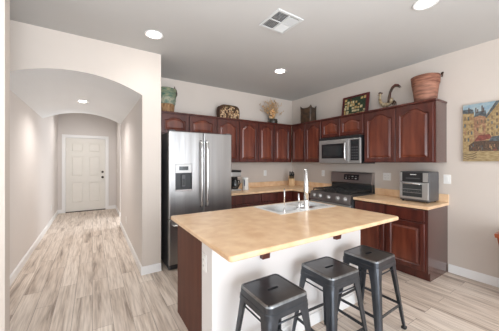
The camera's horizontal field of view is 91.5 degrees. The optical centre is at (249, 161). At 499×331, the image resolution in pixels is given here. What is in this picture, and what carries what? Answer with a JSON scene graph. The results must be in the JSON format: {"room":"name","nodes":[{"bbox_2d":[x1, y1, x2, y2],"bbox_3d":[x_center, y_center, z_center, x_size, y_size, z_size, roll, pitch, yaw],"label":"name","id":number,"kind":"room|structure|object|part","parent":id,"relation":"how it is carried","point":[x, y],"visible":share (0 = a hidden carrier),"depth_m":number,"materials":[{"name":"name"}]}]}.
{"room":"kitchen","nodes":[
{"label":"kitchen","id":0,"kind":"room"},
{"bbox_2d":[0,0,9,330],"bbox_3d":[-2.941,0.007,0.910,2.947,2.740,0.120,0,0,-33],"label":"wall","id":1,"kind":"structure","parent":0,"point":[4,4],"depth_m":1.67,"materials":[{"name":"paint"}]},
{"bbox_2d":[10,90,57,274],"bbox_3d":[-3.811,0.007,4.324,0.150,2.740,5.000,0,0,-33],"label":"wall","id":2,"kind":"structure","parent":0,"point":[33,138],"depth_m":3.53,"materials":[{"name":"paint"}]},
{"bbox_2d":[10,210,57,285],"bbox_3d":[-3.743,1.327,4.368,0.014,0.100,5.000,0,0,-33],"label":"baseboard","id":3,"kind":"structure","parent":2,"relation":"attached to","point":[25,258],"depth_m":3.52,"materials":[{"name":"paint"}]},
{"bbox_2d":[10,20,141,123],"bbox_3d":[-2.583,-1.088,3.748,1.290,0.550,2.700,0,0,-33],"label":"arched ceiling","id":4,"kind":"structure","parent":0,"point":[50,69],"depth_m":2.79,"materials":[{"name":"paint"}]},
{"bbox_2d":[58,113,115,209],"bbox_3d":[-4.524,0.007,6.929,1.480,2.740,0.150,0,0,-33],"label":"wall","id":5,"kind":"structure","parent":0,"point":[68,123],"depth_m":6.85,"materials":[{"name":"paint"}]},
{"bbox_2d":[62,134,108,212],"bbox_3d":[-4.603,0.317,6.852,1.085,2.120,0.194,0,0,-33],"label":"door","id":6,"kind":"structure","parent":5,"relation":"in","point":[85,158],"depth_m":6.81,"materials":[{"name":"paint"}]},
{"bbox_2d":[116,122,120,212],"bbox_3d":[-3.563,0.007,6.699,0.115,2.740,1.280,0,0,-33],"label":"wall","id":7,"kind":"structure","parent":0,"point":[118,126],"depth_m":6.51,"materials":[{"name":"paint"}]},
{"bbox_2d":[121,50,160,266],"bbox_3d":[-1.948,0.007,4.158,0.220,2.740,2.700,0,0,-33],"label":"wall","id":8,"kind":"structure","parent":0,"point":[141,128],"depth_m":3.06,"materials":[{"name":"paint"}]},
{"bbox_2d":[120,221,141,273],"bbox_3d":[-2.047,1.327,4.095,0.014,0.100,2.700,0,0,-33],"label":"baseboard","id":9,"kind":"structure","parent":8,"relation":"attached to","point":[132,250],"depth_m":3.67,"materials":[{"name":"paint"}]},
{"bbox_2d":[141,263,160,275],"bbox_3d":[-1.218,1.327,3.015,0.234,0.100,0.014,0,0,-33],"label":"baseboard","id":10,"kind":"structure","parent":8,"relation":"attached to","point":[152,268],"depth_m":3.01,"materials":[{"name":"paint"}]},
{"bbox_2d":[161,77,291,182],"bbox_3d":[-0.355,0.007,4.682,3.025,2.740,0.150,0,0,-33],"label":"wall","id":11,"kind":"structure","parent":0,"point":[192,98],"depth_m":4.73,"materials":[{"name":"paint"}]},
{"bbox_2d":[161,110,215,134],"bbox_3d":[-1.022,-0.592,3.959,0.900,0.337,0.341,0,0,-33],"label":"upper cabinet","id":12,"kind":"object","parent":11,"relation":"attached to","point":[177,121],"visible":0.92,"depth_m":3.80,"materials":[{"name":"brown wood"}]},
{"bbox_2d":[161,86,176,111],"bbox_3d":[-1.284,-0.973,3.777,0.323,0.426,0.318,0,0,-33],"label":"pot","id":13,"kind":"object","parent":12,"relation":"on","point":[168,94],"visible":0.71,"depth_m":3.66,"materials":[{"name":"green ceramic"}]},
{"bbox_3d":[-1.132,-0.579,3.703,0.413,0.287,0.020,0,0,-33],"label":"door","id":14,"kind":"part","parent":12,"relation":"part of","materials":[{"name":"brown wood"}]},
{"bbox_3d":[-1.022,-0.749,3.959,0.900,0.022,0.341,0,0,-33],"label":"crown","id":15,"kind":"part","parent":12,"relation":"part of","materials":[{"name":"brown wood"}]},
{"bbox_3d":[-0.756,-0.579,3.946,0.443,0.287,0.020,0,0,-33],"label":"door","id":16,"kind":"part","parent":12,"relation":"part of","materials":[{"name":"brown wood"}]},
{"bbox_2d":[216,117,258,161],"bbox_3d":[-0.283,-0.377,4.436,0.860,0.767,0.341,0,0,-33],"label":"upper cabinet","id":17,"kind":"object","parent":11,"relation":"attached to","point":[244,133],"visible":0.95,"depth_m":4.33,"materials":[{"name":"brown wood"}]},
{"bbox_3d":[-0.367,-0.363,4.198,0.420,0.717,0.020,0,0,-33],"label":"door","id":18,"kind":"part","parent":17,"relation":"part of","materials":[{"name":"brown wood"}]},
{"bbox_2d":[217,104,239,118],"bbox_3d":[-0.381,-0.887,4.377,0.414,0.255,0.124,0,0,-33],"label":"box","id":19,"kind":"object","parent":17,"relation":"on","point":[227,111],"visible":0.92,"depth_m":4.31,"materials":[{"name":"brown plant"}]},
{"bbox_3d":[-0.283,-0.749,4.436,0.860,0.022,0.341,0,0,-33],"label":"crown","id":20,"kind":"part","parent":17,"relation":"part of","materials":[{"name":"brown wood"}]},
{"bbox_3d":[-0.014,-0.363,4.426,0.396,0.717,0.020,0,0,-33],"label":"door","id":21,"kind":"part","parent":17,"relation":"part of","materials":[{"name":"brown wood"}]},
{"bbox_2d":[258,121,290,161],"bbox_3d":[0.431,-0.377,4.897,0.840,0.767,0.341,0,0,-33],"label":"upper cabinet","id":22,"kind":"object","parent":11,"relation":"attached to","point":[274,139],"visible":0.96,"depth_m":4.74,"materials":[{"name":"brown wood"}]},
{"bbox_3d":[0.324,-0.363,4.644,0.360,0.717,0.020,0,0,-33],"label":"door","id":23,"kind":"part","parent":22,"relation":"part of","materials":[{"name":"brown wood"}]},
{"bbox_2d":[260,98,283,122],"bbox_3d":[0.440,-1.022,4.902,0.557,0.524,0.264,0,0,-33],"label":"dried flowers","id":24,"kind":"object","parent":22,"relation":"on","point":[273,111],"visible":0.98,"depth_m":4.86,"materials":[{"name":"beige plant"}]},
{"bbox_3d":[0.470,-0.810,4.911,0.200,0.100,0.199,0,0,-33],"label":"pot","id":25,"kind":"part","parent":24,"relation":"part of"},
{"bbox_3d":[0.431,-0.749,4.897,0.840,0.022,0.341,0,0,-33],"label":"crown","id":26,"kind":"part","parent":22,"relation":"part of","materials":[{"name":"brown wood"}]},
{"bbox_3d":[0.655,-0.363,4.858,0.406,0.717,0.020,0,0,-33],"label":"door","id":27,"kind":"part","parent":22,"relation":"part of","materials":[{"name":"brown wood"}]},
{"bbox_2d":[239,180,331,187],"bbox_3d":[0.419,0.457,4.427,2.000,0.100,1.118,0,0,-33],"label":"backsplash","id":28,"kind":"structure","parent":11,"relation":"attached to","point":[269,183],"depth_m":4.97,"materials":[{"name":"beige laminate"}]},
{"bbox_2d":[10,0,498,100],"bbox_3d":[-1.242,-1.413,2.204,7.505,0.100,11.650,0,0,-33],"label":"ceiling","id":29,"kind":"structure","parent":0,"point":[223,44],"depth_m":2.58,"materials":[{"name":"paint"}]},
{"bbox_2d":[144,30,162,39],"bbox_3d":[-1.021,-1.359,2.598,0.190,0.009,0.190,0,0,-33],"label":"recessed light","id":30,"kind":"object","parent":29,"relation":"in","point":[152,34],"visible":1,"depth_m":2.59,"materials":[{"name":"paint"}]},
{"bbox_2d":[274,69,285,73],"bbox_3d":[0.457,-1.359,3.640,0.190,0.009,0.190,0,0,-33],"label":"recessed light","id":31,"kind":"object","parent":29,"relation":"in","point":[278,71],"visible":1,"depth_m":3.65,"materials":[{"name":"paint"}]},
{"bbox_2d":[259,9,303,33],"bbox_3d":[0.305,-1.356,2.366,0.310,0.014,0.310,0,0,-33],"label":"ceiling vent","id":32,"kind":"object","parent":29,"relation":"in","point":[280,21],"visible":1,"depth_m":2.35,"materials":[{"name":"metal"}]},
{"bbox_2d":[412,0,438,9],"bbox_3d":[1.507,-1.359,2.081,0.190,0.009,0.190,0,0,-33],"label":"recessed light","id":33,"kind":"object","parent":29,"relation":"in","point":[420,4],"visible":1,"depth_m":2.10,"materials":[{"name":"paint"}]},
{"bbox_2d":[10,209,498,330],"bbox_3d":[-1.242,1.427,2.204,7.505,0.100,11.650,0,0,-33],"label":"floor","id":34,"kind":"structure","parent":0,"point":[83,274],"depth_m":2.54,"materials":[{"name":"grey wood"}]},
{"bbox_2d":[161,130,230,269],"bbox_3d":[-0.832,0.484,3.587,0.895,1.786,0.872,0,0,-33],"label":"refrigerator","id":35,"kind":"object","parent":34,"relation":"on","point":[195,166],"visible":0.76,"depth_m":3.21,"materials":[{"name":"metal"}]},
{"bbox_3d":[-0.653,1.017,3.310,0.895,0.570,0.070,0,0,-33],"label":"freezer drawer","id":36,"kind":"part","parent":35,"relation":"part of","materials":[{"name":"metal"}]},
{"bbox_3d":[-0.862,0.085,3.162,0.216,0.115,0.052,0,0,-33],"label":"control panel","id":37,"kind":"part","parent":35,"relation":"part of","materials":[{"name":"metal"}]},
{"bbox_3d":[-0.837,0.164,3.192,0.459,1.117,0.070,0,0,-33],"label":"door","id":38,"kind":"part","parent":35,"relation":"part of","materials":[{"name":"metal"}]},
{"bbox_3d":[-0.638,0.157,3.239,0.029,0.906,0.077,0,0,-33],"label":"handle","id":39,"kind":"part","parent":35,"relation":"part of","materials":[{"name":"silver metal"}]},
{"bbox_3d":[-0.571,0.157,3.283,0.029,0.906,0.077,0,0,-33],"label":"handle","id":40,"kind":"part","parent":35,"relation":"part of","materials":[{"name":"silver metal"}]},
{"bbox_3d":[-0.458,0.164,3.436,0.430,1.117,0.070,0,0,-33],"label":"door","id":41,"kind":"part","parent":35,"relation":"part of","materials":[{"name":"metal"}]},
{"bbox_2d":[231,191,291,208],"bbox_3d":[0.052,0.960,4.485,1.435,0.835,0.618,0,0,-33],"label":"base cabinet","id":42,"kind":"object","parent":34,"relation":"on","point":[238,201],"visible":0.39,"depth_m":4.21,"materials":[{"name":"brown wood"}]},
{"bbox_3d":[-0.193,0.982,3.971,0.435,0.540,0.020,0,0,-33],"label":"door","id":43,"kind":"part","parent":42,"relation":"part of","materials":[{"name":"brown wood"}]},
{"bbox_3d":[-0.088,0.624,4.038,0.685,0.137,0.020,0,0,-33],"label":"drawer","id":44,"kind":"part","parent":42,"relation":"part of","materials":[{"name":"brown wood"}]},
{"bbox_3d":[0.195,0.982,4.222,0.470,0.540,0.020,0,0,-33],"label":"door","id":45,"kind":"part","parent":42,"relation":"part of","materials":[{"name":"brown wood"}]},
{"bbox_2d":[231,185,316,195],"bbox_3d":[0.419,0.524,4.427,2.000,0.035,1.118,0,0,-33],"label":"countertop","id":46,"kind":"structure","parent":42,"relation":"on","point":[268,189],"depth_m":4.48,"materials":[{"name":"beige laminate"}]},
{"bbox_2d":[231,170,240,190],"bbox_3d":[-0.269,0.325,4.287,0.204,0.365,0.291,0,0,-33],"label":"coffee maker","id":47,"kind":"object","parent":46,"relation":"on","point":[235,184],"visible":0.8,"depth_m":4.21,"materials":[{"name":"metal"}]},
{"bbox_2d":[242,177,248,189],"bbox_3d":[-0.071,0.395,4.370,0.127,0.225,0.142,0,0,-33],"label":"pitcher","id":48,"kind":"object","parent":46,"relation":"on","point":[245,186],"visible":0.97,"depth_m":4.33,"materials":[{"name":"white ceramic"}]},
{"bbox_2d":[288,171,293,186],"bbox_3d":[0.877,0.349,5.066,0.110,0.316,0.190,0,0,2],"label":"knife block","id":49,"kind":"object","parent":46,"relation":"on","point":[291,176],"visible":1,"depth_m":5.02,"materials":[{"name":"brown wood"}]},
{"bbox_3d":[0.500,0.624,4.418,0.685,0.137,0.020,0,0,-33],"label":"drawer","id":50,"kind":"part","parent":42,"relation":"part of","materials":[{"name":"brown wood"}]},
{"bbox_3d":[0.594,0.982,4.479,0.460,0.540,0.020,0,0,-33],"label":"door","id":51,"kind":"part","parent":42,"relation":"part of","materials":[{"name":"brown wood"}]},
{"bbox_2d":[178,206,359,330],"bbox_3d":[0.248,0.960,2.288,1.638,0.835,0.935,0,0,-33],"label":"kitchen island","id":52,"kind":"object","parent":34,"relation":"on","point":[209,300],"visible":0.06,"depth_m":1.86,"materials":[{"name":"paint"}]},
{"bbox_3d":[-0.487,0.960,1.980,0.018,0.835,0.615,0,0,-33],"label":"panel","id":53,"kind":"part","parent":52,"relation":"part of","materials":[{"name":"brown wood"}]},
{"bbox_2d":[202,252,206,271],"bbox_3d":[-0.311,0.687,1.662,0.009,0.115,0.070,0,0,-33],"label":"wall outlet","id":54,"kind":"object","parent":52,"relation":"attached to","point":[204,257],"visible":1,"depth_m":1.65,"materials":[{"name":"white plastic"}]},
{"bbox_2d":[171,200,398,261],"bbox_3d":[0.325,0.524,2.279,1.790,0.035,1.185,0,0,-33],"label":"island countertop","id":55,"kind":"structure","parent":52,"relation":"on","point":[236,234],"depth_m":1.91,"materials":[{"name":"beige laminate"}]},
{"bbox_2d":[255,201,334,214],"bbox_3d":[0.519,0.588,2.758,0.825,0.169,0.480,0,0,-33],"label":"sink","id":56,"kind":"object","parent":55,"relation":"in","point":[290,207],"visible":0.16,"depth_m":2.81,"materials":[{"name":"metal"}]},
{"bbox_2d":[296,168,309,209],"bbox_3d":[0.586,0.286,2.672,0.141,0.434,0.251,0,0,11],"label":"kitchen faucet","id":57,"kind":"object","parent":55,"relation":"on","point":[305,206],"visible":1,"depth_m":2.56,"materials":[{"name":"silver metal"}]},
{"bbox_3d":[0.546,0.415,2.589,0.076,0.155,0.042,0,0,11],"label":"lever","id":58,"kind":"part","parent":57,"relation":"part of","materials":[{"name":"silver metal"}]},
{"bbox_3d":[0.620,0.236,2.668,0.054,0.334,0.238,0,0,11],"label":"spout","id":59,"kind":"part","parent":57,"relation":"part of","materials":[{"name":"silver metal"}]},
{"bbox_3d":[0.391,1.327,2.066,1.638,0.100,0.194,0,0,-33],"label":"baseboard","id":60,"kind":"part","parent":52,"relation":"part of","materials":[{"name":"paint"}]},
{"bbox_2d":[235,274,310,330],"bbox_3d":[0.143,1.072,1.483,0.418,0.610,0.418,0,0,-33],"label":"counter stool","id":61,"kind":"object","parent":34,"relation":"on","point":[273,297],"visible":1,"depth_m":1.41,"materials":[{"name":"black metal"}]},
{"bbox_3d":[-0.070,1.089,1.529,0.133,0.535,0.110,0,0,12],"label":"leg","id":62,"kind":"part","parent":61,"relation":"part of","materials":[{"name":"black metal"}]},
{"bbox_3d":[0.097,1.089,1.270,0.110,0.535,0.133,0,0,12],"label":"leg","id":63,"kind":"part","parent":61,"relation":"part of","materials":[{"name":"black metal"}]},
{"bbox_3d":[0.356,1.089,1.437,0.133,0.535,0.110,0,0,12],"label":"leg","id":64,"kind":"part","parent":61,"relation":"part of","materials":[{"name":"black metal"}]},
{"bbox_2d":[292,191,309,201],"bbox_3d":[1.018,0.960,4.813,0.574,0.835,1.100,0,0,-33],"label":"base cabinet","id":65,"kind":"object","parent":34,"relation":"on","point":[294,193],"visible":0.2,"depth_m":4.49,"materials":[{"name":"brown wood"}]},
{"bbox_2d":[292,256,367,330],"bbox_3d":[0.589,1.072,1.792,0.418,0.610,0.418,0,0,-31],"label":"counter stool","id":66,"kind":"object","parent":34,"relation":"on","point":[332,274],"visible":0.97,"depth_m":1.71,"materials":[{"name":"black metal"}]},
{"bbox_3d":[0.377,1.089,1.845,0.133,0.535,0.110,0,0,14],"label":"leg","id":67,"kind":"part","parent":66,"relation":"part of","materials":[{"name":"black metal"}]},
{"bbox_3d":[0.498,1.177,1.944,0.353,0.022,0.006,0,0,-31],"label":"foot rail","id":68,"kind":"part","parent":66,"relation":"part of","materials":[{"name":"black metal"}]},
{"bbox_3d":[0.642,1.089,2.003,0.110,0.535,0.133,0,0,14],"label":"leg","id":69,"kind":"part","parent":66,"relation":"part of","materials":[{"name":"black metal"}]},
{"bbox_3d":[0.589,0.806,1.792,0.316,0.078,0.316,0,0,-31],"label":"seat","id":70,"kind":"part","parent":66,"relation":"part of","materials":[{"name":"black metal"}]},
{"bbox_3d":[0.540,1.089,1.600,0.136,0.535,0.136,0,0,-31],"label":"leg","id":71,"kind":"part","parent":66,"relation":"part of","materials":[{"name":"black metal"}]},
{"bbox_3d":[0.740,1.177,1.883,0.006,0.022,0.353,0,0,-31],"label":"foot rail","id":72,"kind":"part","parent":66,"relation":"part of","materials":[{"name":"black metal"}]},
{"bbox_3d":[0.800,1.089,1.739,0.133,0.535,0.110,0,0,14],"label":"leg","id":73,"kind":"part","parent":66,"relation":"part of","materials":[{"name":"black metal"}]},
{"bbox_2d":[310,171,374,208],"bbox_3d":[1.483,0.774,3.980,0.692,1.205,0.768,0,0,-33],"label":"gas range","id":74,"kind":"object","parent":34,"relation":"on","point":[345,186],"visible":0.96,"depth_m":3.91,"materials":[{"name":"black metal"}]},
{"bbox_3d":[1.251,0.904,3.830,0.032,0.545,0.760,0,0,-33],"label":"oven door","id":75,"kind":"part","parent":74,"relation":"part of","materials":[{"name":"metal"}]},
{"bbox_2d":[315,189,371,195],"bbox_3d":[1.498,0.488,3.989,0.516,0.017,0.768,0,0,-33],"label":"cooktop","id":76,"kind":"object","parent":74,"relation":"in","point":[363,193],"depth_m":3.78,"materials":[{"name":"metal"}]},
{"bbox_2d":[338,245,406,330],"bbox_3d":[1.012,1.072,2.061,0.418,0.610,0.418,0,0,-34],"label":"counter stool","id":77,"kind":"object","parent":34,"relation":"on","point":[374,260],"visible":0.82,"depth_m":1.98,"materials":[{"name":"black metal"}]},
{"bbox_3d":[0.797,1.089,2.101,0.133,0.535,0.110,0,0,11],"label":"leg","id":78,"kind":"part","parent":77,"relation":"part of","materials":[{"name":"black metal"}]},
{"bbox_3d":[0.912,1.177,2.207,0.353,0.022,0.006,0,0,-34],"label":"foot rail","id":79,"kind":"part","parent":77,"relation":"part of","materials":[{"name":"black metal"}]},
{"bbox_3d":[0.866,1.177,1.961,0.006,0.022,0.353,0,0,-34],"label":"foot rail","id":80,"kind":"part","parent":77,"relation":"part of","materials":[{"name":"black metal"}]},
{"bbox_3d":[1.052,1.089,2.275,0.110,0.535,0.133,0,0,11],"label":"leg","id":81,"kind":"part","parent":77,"relation":"part of","materials":[{"name":"black metal"}]},
{"bbox_3d":[1.012,0.806,2.061,0.316,0.078,0.316,0,0,-34],"label":"seat","id":82,"kind":"part","parent":77,"relation":"part of","materials":[{"name":"black metal"}]},
{"bbox_3d":[0.971,1.089,1.847,0.110,0.535,0.133,0,0,11],"label":"leg","id":83,"kind":"part","parent":77,"relation":"part of","materials":[{"name":"black metal"}]},
{"bbox_3d":[1.157,1.177,2.160,0.006,0.022,0.353,0,0,-34],"label":"foot rail","id":84,"kind":"part","parent":77,"relation":"part of","materials":[{"name":"black metal"}]},
{"bbox_3d":[1.111,1.177,1.915,0.353,0.022,0.006,0,0,-34],"label":"foot rail","id":85,"kind":"part","parent":77,"relation":"part of","materials":[{"name":"black metal"}]},
{"bbox_3d":[1.226,1.089,2.021,0.133,0.535,0.110,0,0,11],"label":"leg","id":86,"kind":"part","parent":77,"relation":"part of","materials":[{"name":"black metal"}]},
{"bbox_2d":[355,200,447,281],"bbox_3d":[2.003,0.960,3.288,0.574,0.835,0.920,0,0,-33],"label":"base cabinet","id":87,"kind":"object","parent":34,"relation":"on","point":[418,240],"visible":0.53,"depth_m":2.94,"materials":[{"name":"brown wood"}]},
{"bbox_3d":[1.640,0.624,3.340,0.020,0.137,0.410,0,0,-33],"label":"drawer","id":88,"kind":"part","parent":87,"relation":"part of","materials":[{"name":"brown wood"}]},
{"bbox_3d":[1.640,0.982,3.340,0.020,0.540,0.410,0,0,-33],"label":"door","id":89,"kind":"part","parent":87,"relation":"part of","materials":[{"name":"brown wood"}]},
{"bbox_2d":[353,194,448,209],"bbox_3d":[1.999,0.524,3.281,0.590,0.035,0.942,0,0,-33],"label":"countertop","id":90,"kind":"structure","parent":87,"relation":"on","point":[384,199],"depth_m":3.10,"materials":[{"name":"beige laminate"}]},
{"bbox_2d":[400,171,438,202],"bbox_3d":[2.184,0.315,3.146,0.337,0.385,0.336,0,0,-33],"label":"toaster oven","id":91,"kind":"object","parent":90,"relation":"on","point":[422,186],"visible":1,"depth_m":3.04,"materials":[{"name":"silver metal"}]},
{"bbox_3d":[2.077,0.362,3.078,0.018,0.210,0.327,0,0,-33],"label":"door","id":92,"kind":"part","parent":91,"relation":"part of","materials":[{"name":"metal"}]},
{"bbox_3d":[2.078,0.191,3.078,0.017,0.122,0.327,0,0,-33],"label":"control panel","id":93,"kind":"part","parent":91,"relation":"part of","materials":[{"name":"black plastic"}]},
{"bbox_3d":[1.887,0.982,2.958,0.020,0.540,0.426,0,0,-33],"label":"door","id":94,"kind":"part","parent":87,"relation":"part of","materials":[{"name":"brown wood"}]},
{"bbox_3d":[1.887,0.624,2.958,0.020,0.137,0.426,0,0,-33],"label":"drawer","id":95,"kind":"part","parent":87,"relation":"part of","materials":[{"name":"brown wood"}]},
{"bbox_3d":[2.258,0.960,2.913,0.554,0.835,0.012,0,0,-33],"label":"panel","id":96,"kind":"part","parent":87,"relation":"part of","materials":[{"name":"brown wood"}]},
{"bbox_2d":[494,231,498,243],"bbox_3d":[2.685,1.041,2.330,0.404,0.672,0.404,0,0,-33],"label":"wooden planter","id":97,"kind":"object","parent":34,"relation":"on","point":[496,234],"visible":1,"depth_m":2.38,"materials":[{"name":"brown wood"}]},
{"bbox_2d":[292,38,498,277],"bbox_3d":[2.973,0.007,2.456,0.150,2.740,7.500,0,0,-33],"label":"wall","id":98,"kind":"structure","parent":0,"point":[471,74],"depth_m":2.98,"materials":[{"name":"paint"}]},
{"bbox_2d":[291,119,321,161],"bbox_3d":[1.204,-0.377,4.742,0.341,0.767,0.770,0,0,-33],"label":"upper cabinet","id":99,"kind":"object","parent":98,"relation":"attached to","point":[306,136],"visible":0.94,"depth_m":4.62,"materials":[{"name":"brown wood"}]},
{"bbox_3d":[0.973,-0.363,4.815,0.020,0.717,0.354,0,0,-33],"label":"door","id":100,"kind":"part","parent":99,"relation":"part of","materials":[{"name":"brown wood"}]},
{"bbox_3d":[1.204,-0.749,4.742,0.341,0.022,0.770,0,0,-33],"label":"crown","id":101,"kind":"part","parent":99,"relation":"part of","materials":[{"name":"brown wood"}]},
{"bbox_2d":[300,105,315,122],"bbox_3d":[1.168,-0.935,4.826,0.189,0.350,0.252,0,0,-41],"label":"vase","id":102,"kind":"object","parent":99,"relation":"on","point":[308,114],"visible":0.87,"depth_m":4.75,"materials":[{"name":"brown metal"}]},
{"bbox_3d":[1.175,-0.363,4.502,0.020,0.717,0.374,0,0,-33],"label":"door","id":103,"kind":"part","parent":99,"relation":"part of","materials":[{"name":"brown wood"}]},
{"bbox_2d":[321,111,363,137],"bbox_3d":[1.632,-0.589,4.079,0.341,0.342,0.810,0,0,-33],"label":"upper cabinet","id":104,"kind":"object","parent":98,"relation":"attached to","point":[349,124],"visible":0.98,"depth_m":3.94,"materials":[{"name":"brown wood"}]},
{"bbox_3d":[1.391,-0.576,4.167,0.020,0.292,0.376,0,0,-33],"label":"door","id":105,"kind":"part","parent":104,"relation":"part of","materials":[{"name":"brown wood"}]},
{"bbox_3d":[1.632,-0.749,4.079,0.341,0.022,0.810,0,0,-33],"label":"crown","id":106,"kind":"part","parent":104,"relation":"part of","materials":[{"name":"brown wood"}]},
{"bbox_2d":[319,134,374,163],"bbox_3d":[1.582,-0.194,4.050,0.450,0.438,0.790,0,0,-33],"label":"microwave","id":107,"kind":"object","parent":104,"relation":"attached to","point":[342,149],"visible":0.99,"depth_m":3.88,"materials":[{"name":"silver metal"}]},
{"bbox_3d":[1.400,-0.173,4.048,0.034,0.388,0.595,0,0,-33],"label":"door","id":108,"kind":"part","parent":107,"relation":"part of","materials":[{"name":"metal"}]},
{"bbox_3d":[1.615,-0.173,3.714,0.035,0.388,0.190,0,0,-33],"label":"control panel","id":109,"kind":"part","parent":107,"relation":"part of","materials":[{"name":"metal"}]},
{"bbox_3d":[1.607,-0.576,3.834,0.020,0.292,0.402,0,0,-33],"label":"door","id":110,"kind":"part","parent":104,"relation":"part of","materials":[{"name":"brown wood"}]},
{"bbox_2d":[342,92,369,114],"bbox_3d":[1.768,-0.941,4.074,0.079,0.368,0.485,0,0,-33],"label":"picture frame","id":111,"kind":"object","parent":104,"relation":"on","point":[360,102],"visible":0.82,"depth_m":4.06,"materials":[{"name":"wood"}]},
{"bbox_2d":[344,95,365,114],"bbox_3d":[1.767,-0.943,4.082,0.058,0.302,0.400,0,0,-33],"label":"picture","id":112,"kind":"object","parent":111,"relation":"attached to","point":[356,103],"depth_m":4.08},
{"bbox_2d":[383,173,390,180],"bbox_3d":[2.084,0.222,3.686,0.009,0.115,0.115,0,0,-33],"label":"wall outlet","id":113,"kind":"object","parent":98,"relation":"attached to","point":[386,176],"visible":1,"depth_m":3.68,"materials":[{"name":"white plastic"}]},
{"bbox_2d":[364,98,446,162],"bbox_3d":[2.101,-0.377,3.353,0.341,0.767,0.917,0,0,-33],"label":"upper cabinet","id":114,"kind":"object","parent":98,"relation":"attached to","point":[413,132],"visible":1,"depth_m":3.13,"materials":[{"name":"brown wood"}]},
{"bbox_3d":[1.848,-0.363,3.460,0.020,0.717,0.440,0,0,-33],"label":"door","id":115,"kind":"part","parent":114,"relation":"part of","materials":[{"name":"brown wood"}]},
{"bbox_2d":[378,84,399,106],"bbox_3d":[2.015,-0.933,3.516,0.082,0.346,0.330,0,0,-33],"label":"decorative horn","id":116,"kind":"object","parent":114,"relation":"on","point":[390,100],"visible":0.83,"depth_m":3.49,"materials":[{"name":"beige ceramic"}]},
{"bbox_3d":[2.101,-0.749,3.353,0.341,0.022,0.917,0,0,-33],"label":"crown","id":117,"kind":"part","parent":114,"relation":"part of","materials":[{"name":"brown wood"}]},
{"bbox_3d":[2.087,-0.363,3.091,0.020,0.717,0.427,0,0,-33],"label":"door","id":118,"kind":"part","parent":114,"relation":"part of","materials":[{"name":"brown wood"}]},
{"bbox_2d":[411,72,443,101],"bbox_3d":[2.246,-0.946,3.099,0.316,0.372,0.316,0,0,-23],"label":"basket","id":119,"kind":"object","parent":114,"relation":"on","point":[425,86],"visible":0.85,"depth_m":2.99,"materials":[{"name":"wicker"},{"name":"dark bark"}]},
{"bbox_3d":[2.356,-0.365,2.984,0.313,0.745,0.004,0,0,-33],"label":"panel","id":120,"kind":"part","parent":114,"relation":"part of","materials":[{"name":"brown wood"}]},
{"bbox_2d":[375,188,448,201],"bbox_3d":[2.239,0.457,3.436,0.020,0.100,0.942,0,0,-33],"label":"backsplash","id":121,"kind":"structure","parent":98,"relation":"attached to","point":[380,191],"depth_m":3.59,"materials":[{"name":"beige laminate"}]},
{"bbox_2d":[443,175,450,183],"bbox_3d":[2.488,0.217,3.060,0.010,0.115,0.075,0,0,-33],"label":"light switch","id":122,"kind":"object","parent":98,"relation":"attached to","point":[446,178],"visible":1,"depth_m":3.06,"materials":[{"name":"white plastic"}]},
{"bbox_2d":[448,264,498,287],"bbox_3d":[3.689,1.327,1.196,0.014,0.100,4.405,0,0,-33],"label":"baseboard","id":123,"kind":"structure","parent":98,"relation":"attached to","point":[487,279],"depth_m":2.83,"materials":[{"name":"paint"}]},
{"bbox_2d":[463,100,498,160],"bbox_3d":[2.815,-0.341,2.528,0.033,0.665,0.920,0,0,-33],"label":"painting","id":124,"kind":"object","parent":98,"relation":"attached to","point":[480,120],"visible":1,"depth_m":2.77,"materials":[{"name":"paint"}]}
]}

